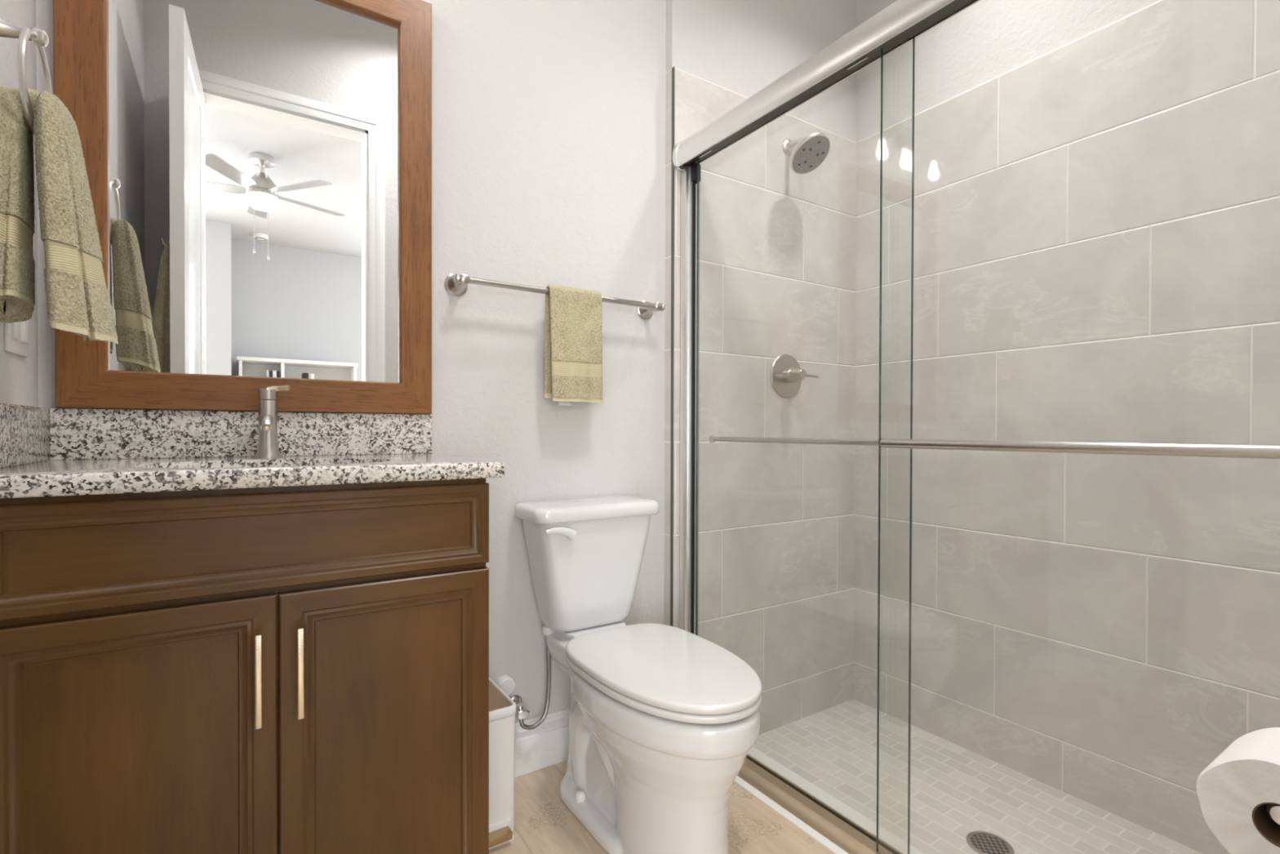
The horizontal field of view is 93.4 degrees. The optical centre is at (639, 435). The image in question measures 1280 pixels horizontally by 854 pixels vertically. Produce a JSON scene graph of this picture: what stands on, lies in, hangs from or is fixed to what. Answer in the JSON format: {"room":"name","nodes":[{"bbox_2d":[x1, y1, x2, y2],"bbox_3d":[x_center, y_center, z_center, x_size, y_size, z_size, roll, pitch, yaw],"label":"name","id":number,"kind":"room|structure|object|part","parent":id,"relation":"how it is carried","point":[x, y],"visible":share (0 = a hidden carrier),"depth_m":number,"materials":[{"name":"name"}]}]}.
{"room":"bathroom","nodes":[
{"label":"bathroom","id":0,"kind":"room"},
{"bbox_2d":[0,0,38,406],"bbox_3d":[-0.770,-0.476,0.446,0.120,3.175,1.700,0,1,-33],"label":"wall","id":1,"kind":"structure","parent":0,"point":[19,375],"depth_m":1.10,"materials":[{"name":"white paint"}]},
{"bbox_2d":[4,320,29,357],"bbox_3d":[-1.103,-0.202,1.070,0.010,0.116,0.115,0,1,-33],"label":"light switch","id":2,"kind":"object","parent":1,"relation":"attached to","point":[16,341],"visible":0.41,"depth_m":1.05,"materials":[{"name":"white plastic"}]},
{"bbox_2d":[0,17,52,134],"bbox_3d":[-0.963,-0.557,0.923,0.084,0.183,0.157,0,1,-33],"label":"towel ring","id":3,"kind":"object","parent":1,"relation":"attached to","point":[9,29],"visible":0.8,"depth_m":0.91,"materials":[{"name":"silver metal"}]},
{"bbox_3d":[-0.962,-0.621,0.922,0.084,0.056,0.056,0,1,-33],"label":"post","id":4,"kind":"part","parent":3,"relation":"part of","materials":[{"name":"silver metal"}]},
{"bbox_2d":[0,86,118,343],"bbox_3d":[-0.927,-0.341,0.947,0.156,0.381,0.176,0,1,-33],"label":"hand towel","id":5,"kind":"object","parent":3,"relation":"hanging from","point":[78,299],"visible":0.99,"depth_m":0.91,"materials":[{"name":"beige fabric"}]},
{"bbox_2d":[35,0,857,734],"bbox_3d":[-0.190,-0.476,1.878,2.700,3.195,0.145,0,1,-33],"label":"wall","id":6,"kind":"structure","parent":0,"point":[548,116],"depth_m":2.00,"materials":[{"name":"white paint"}]},
{"bbox_2d":[49,408,431,460],"bbox_3d":[-0.860,-0.004,1.397,0.734,0.102,0.020,0,1,-33],"label":"backsplash","id":7,"kind":"structure","parent":6,"relation":"attached to","point":[75,433],"depth_m":1.34,"materials":[{"name":"stone"}]},
{"bbox_2d":[53,0,431,413],"bbox_3d":[-0.853,-0.590,1.389,0.722,1.068,0.029,0,1,-33],"label":"wall mirror","id":8,"kind":"object","parent":6,"relation":"attached to","point":[259,172],"visible":0.92,"depth_m":1.38,"materials":[{"name":"brown wood"}]},
{"bbox_3d":[-0.854,-0.096,1.393,0.722,0.078,0.029,0,1,-33],"label":"frame rail","id":9,"kind":"part","parent":8,"relation":"part of","materials":[{"name":"brown wood"}]},
{"bbox_3d":[-0.851,-1.085,1.385,0.722,0.078,0.029,0,1,-33],"label":"frame rail","id":10,"kind":"part","parent":8,"relation":"part of","materials":[{"name":"brown wood"}]},
{"bbox_2d":[496,675,515,695],"bbox_3d":[-0.380,0.710,1.713,0.054,0.054,0.030,0,1,-33],"label":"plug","id":11,"kind":"object","parent":6,"relation":"attached to","point":[507,683],"visible":0.76,"depth_m":1.70,"materials":[{"name":"white plastic"}]},
{"bbox_2d":[509,624,553,729],"bbox_3d":[-0.315,0.690,1.730,0.132,0.284,0.074,0,1,-33],"label":"water supply valve","id":12,"kind":"object","parent":6,"relation":"attached to","point":[522,713],"visible":0.85,"depth_m":1.73,"materials":[{"name":"silver metal"}]},
{"bbox_3d":[-0.330,0.778,1.688,0.042,0.028,0.018,0,1,-33],"label":"valve handle","id":13,"kind":"part","parent":12,"relation":"part of","materials":[{"name":"silver metal"}]},
{"bbox_2d":[514,707,570,777],"bbox_3d":[-0.551,0.905,1.611,1.522,0.146,0.018,0,1,-33],"label":"baseboard","id":14,"kind":"structure","parent":6,"relation":"attached to","point":[546,744],"depth_m":1.78,"materials":[{"name":"white paint"}]},
{"bbox_2d":[444,273,665,319],"bbox_3d":[-0.219,-0.410,1.774,0.680,0.062,0.088,0,1,-33],"label":"towel bar","id":15,"kind":"object","parent":6,"relation":"attached to","point":[455,284],"visible":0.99,"depth_m":1.65,"materials":[{"name":"silver metal"}]},
{"bbox_2d":[544,284,602,405],"bbox_3d":[-0.190,-0.259,1.756,0.169,0.343,0.057,0,1,-33],"label":"towel","id":16,"kind":"object","parent":15,"relation":"hanging from","point":[573,362],"visible":1,"depth_m":1.73,"materials":[{"name":"beige fabric"}]},
{"bbox_2d":[670,66,675,626],"bbox_3d":[0.107,-0.118,1.994,0.004,2.188,0.012,0,1,-33],"label":"trim","id":17,"kind":"structure","parent":6,"relation":"attached to","point":[673,68],"depth_m":1.99,"materials":[{"name":"grey tile"}]},
{"bbox_2d":[770,354,818,397],"bbox_3d":[0.577,-0.226,2.248,0.169,0.165,0.084,0,1,-33],"label":"shower valve","id":18,"kind":"object","parent":6,"relation":"attached to","point":[787,375],"visible":1,"depth_m":2.25,"materials":[{"name":"silver metal"}]},
{"bbox_3d":[0.555,-0.226,2.278,0.165,0.165,0.008,0,1,-33],"label":"trim plate","id":19,"kind":"part","parent":18,"relation":"part of","materials":[{"name":"silver metal"}]},
{"bbox_3d":[0.633,-0.224,2.245,0.079,0.014,0.011,0,1,-31],"label":"lever","id":20,"kind":"part","parent":18,"relation":"part of","materials":[{"name":"silver metal"}]},
{"bbox_2d":[782,132,830,174],"bbox_3d":[0.601,-1.043,2.198,0.157,0.153,0.179,0,1,-33],"label":"showerhead","id":21,"kind":"object","parent":6,"relation":"attached to","point":[810,152],"visible":1,"depth_m":2.17,"materials":[{"name":"silver metal"}]},
{"bbox_3d":[0.586,-1.068,2.228,0.024,0.069,0.100,0,1,-28],"label":"arm","id":22,"kind":"part","parent":21,"relation":"part of","materials":[{"name":"silver metal"}]},
{"bbox_2d":[488,760,834,853],"bbox_3d":[-0.060,1.052,-1.194,3.735,0.100,5.245,0,1,-33],"label":"floor","id":23,"kind":"structure","parent":0,"point":[544,824],"depth_m":1.51,"materials":[{"name":"brown wood"}]},
{"bbox_2d":[0,478,488,853],"bbox_3d":[-0.726,0.530,1.174,0.720,0.902,0.549,0,1,-33],"label":"vanity cabinet","id":24,"kind":"object","parent":23,"relation":"on","point":[295,669],"visible":0.99,"depth_m":0.95,"materials":[{"name":"brown wood"}]},
{"bbox_3d":[-0.737,0.568,0.888,0.348,0.620,0.020,0,1,-33],"label":"door","id":25,"kind":"part","parent":24,"relation":"part of","materials":[{"name":"brown wood"}]},
{"bbox_3d":[-0.589,0.169,0.982,0.700,0.153,0.020,0,1,-33],"label":"drawer","id":26,"kind":"part","parent":24,"relation":"part of","materials":[{"name":"brown wood"}]},
{"bbox_2d":[0,402,504,498],"bbox_3d":[-0.725,0.013,1.179,0.759,0.132,0.533,0,1,-33],"label":"countertop","id":27,"kind":"structure","parent":24,"relation":"on","point":[44,451],"depth_m":1.21,"materials":[{"name":"stone"}]},
{"bbox_2d":[254,385,290,457],"bbox_3d":[-0.789,-0.031,1.298,0.068,0.159,0.134,0,1,-33],"label":"faucet","id":28,"kind":"object","parent":27,"relation":"on","point":[268,446],"visible":1,"depth_m":1.31,"materials":[{"name":"silver metal"}]},
{"bbox_3d":[-0.789,-0.028,1.277,0.022,0.035,0.098,0,1,-29],"label":"spout","id":29,"kind":"part","parent":28,"relation":"part of","materials":[{"name":"silver metal"}]},
{"bbox_3d":[-0.795,-0.103,1.329,0.046,0.016,0.016,0,0,-12],"label":"lever","id":30,"kind":"part","parent":28,"relation":"part of","materials":[{"name":"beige metal"}]},
{"bbox_3d":[-0.599,0.381,0.946,0.010,0.146,0.032,0,1,-33],"label":"handle","id":31,"kind":"part","parent":24,"relation":"part of","materials":[{"name":"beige metal"}]},
{"bbox_3d":[-0.551,0.381,0.978,0.010,0.146,0.032,0,1,-33],"label":"handle","id":32,"kind":"part","parent":24,"relation":"part of","materials":[{"name":"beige metal"}]},
{"bbox_3d":[-0.443,0.567,1.081,0.350,0.620,0.020,0,1,-33],"label":"door","id":33,"kind":"part","parent":24,"relation":"part of","materials":[{"name":"brown wood"}]},
{"bbox_2d":[488,676,515,848],"bbox_3d":[-0.418,0.818,1.522,0.150,0.321,0.264,0,1,-33],"label":"trash can","id":34,"kind":"object","parent":23,"relation":"on","point":[502,709],"visible":0.36,"depth_m":1.46,"materials":[{"name":"white plastic"}]},
{"bbox_3d":[-0.425,0.663,1.532,0.133,0.008,0.219,0,1,-33],"label":"lid","id":35,"kind":"part","parent":34,"relation":"part of","materials":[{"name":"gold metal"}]},
{"bbox_2d":[514,495,762,853],"bbox_3d":[0.001,0.586,1.528,0.401,0.788,0.751,0,1,-33],"label":"toilet","id":36,"kind":"object","parent":23,"relation":"on","point":[664,719],"visible":1,"depth_m":1.41,"materials":[{"name":"white ceramic"}]},
{"bbox_3d":[-0.211,0.261,1.603,0.090,0.039,0.023,0,1,-33],"label":"flush lever","id":37,"kind":"part","parent":36,"relation":"part of","materials":[{"name":"white ceramic"}]},
{"bbox_3d":[-0.152,0.387,1.759,0.362,0.320,0.175,0,1,-33],"label":"tank","id":38,"kind":"part","parent":36,"relation":"part of","materials":[{"name":"white ceramic"}]},
{"bbox_3d":[-0.149,0.210,1.755,0.401,0.040,0.200,0,1,-33],"label":"tank lid","id":39,"kind":"part","parent":36,"relation":"part of","materials":[{"name":"white ceramic"}]},
{"bbox_3d":[0.004,0.764,1.525,0.357,0.432,0.739,0,1,-33],"label":"bowl","id":40,"kind":"part","parent":36,"relation":"part of","materials":[{"name":"white ceramic"}]},
{"bbox_3d":[0.060,0.562,1.438,0.353,0.017,0.532,0,1,-33],"label":"seat","id":41,"kind":"part","parent":36,"relation":"part of","materials":[{"name":"white plastic"}]},
{"bbox_3d":[0.059,0.540,1.439,0.353,0.025,0.538,0,1,-33],"label":"seat lid","id":42,"kind":"part","parent":36,"relation":"part of","materials":[{"name":"white plastic"}]},
{"bbox_2d":[734,746,924,853],"bbox_3d":[0.580,1.068,1.391,0.175,0.179,1.540,0,1,-33],"label":"sill","id":43,"kind":"structure","parent":23,"relation":"on","point":[884,834],"depth_m":1.58,"materials":[{"name":"white stone"}]},
{"bbox_2d":[672,0,1279,853],"bbox_3d":[0.567,0.006,1.378,0.126,1.945,1.526,0,1,-33],"label":"shower door frame","id":44,"kind":"structure","parent":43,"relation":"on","point":[903,21],"depth_m":1.52,"materials":[{"name":"silver metal"}]},
{"bbox_3d":[0.243,0.011,1.936,0.037,0.022,0.022,0,1,-33],"label":"bar post","id":45,"kind":"part","parent":44,"relation":"part of","materials":[{"name":"silver metal"}]},
{"bbox_3d":[0.397,0.032,1.663,0.008,1.854,0.758,0,1,-33],"label":"sliding panel","id":46,"kind":"part","parent":44,"relation":"part of","materials":[{"name":"clear glass"}]},
{"bbox_3d":[0.757,0.037,1.066,0.008,1.854,0.756,0,1,-33],"label":"sliding panel","id":47,"kind":"part","parent":44,"relation":"part of","materials":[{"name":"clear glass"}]},
{"bbox_2d":[752,699,1203,853],"bbox_3d":[0.979,1.131,1.654,0.800,0.050,1.540,0,1,-33],"label":"floor","id":48,"kind":"structure","parent":0,"point":[956,791],"depth_m":1.87,"materials":[{"name":"tile"}]},
{"bbox_2d":[966,831,1013,853],"bbox_3d":[0.944,1.104,1.629,0.112,0.004,0.112,0,1,-33],"label":"floor drain","id":49,"kind":"object","parent":48,"relation":"on","point":[981,842],"visible":1,"depth_m":1.63,"materials":[{"name":"silver metal"}]},
{"bbox_2d":[853,0,1279,853],"bbox_3d":[1.366,-0.472,1.896,0.120,3.195,1.775,0,1,-33],"label":"wall","id":50,"kind":"structure","parent":0,"point":[1096,218],"depth_m":1.84,"materials":[{"name":"tile"}]},
{"bbox_3d":[0.744,-0.472,0.493,2.702,3.175,0.115,0,1,-33],"label":"wall","id":51,"kind":"structure","parent":0,"visible":0},
{"bbox_2d":[1266,803,1279,825],"bbox_3d":[0.684,0.357,0.582,0.157,0.052,0.086,0,1,-33],"label":"toilet paper holder","id":52,"kind":"object","parent":51,"relation":"attached to","point":[1273,810],"visible":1,"depth_m":0.57,"materials":[{"name":"silver metal"}]},
{"bbox_2d":[1195,727,1279,853],"bbox_3d":[0.645,0.367,0.594,0.110,0.122,0.123,0,1,-33],"label":"toilet paper roll","id":53,"kind":"object","parent":52,"relation":"on","point":[1234,791],"visible":0.99,"depth_m":0.59,"materials":[{"name":"white paper"}]}
]}

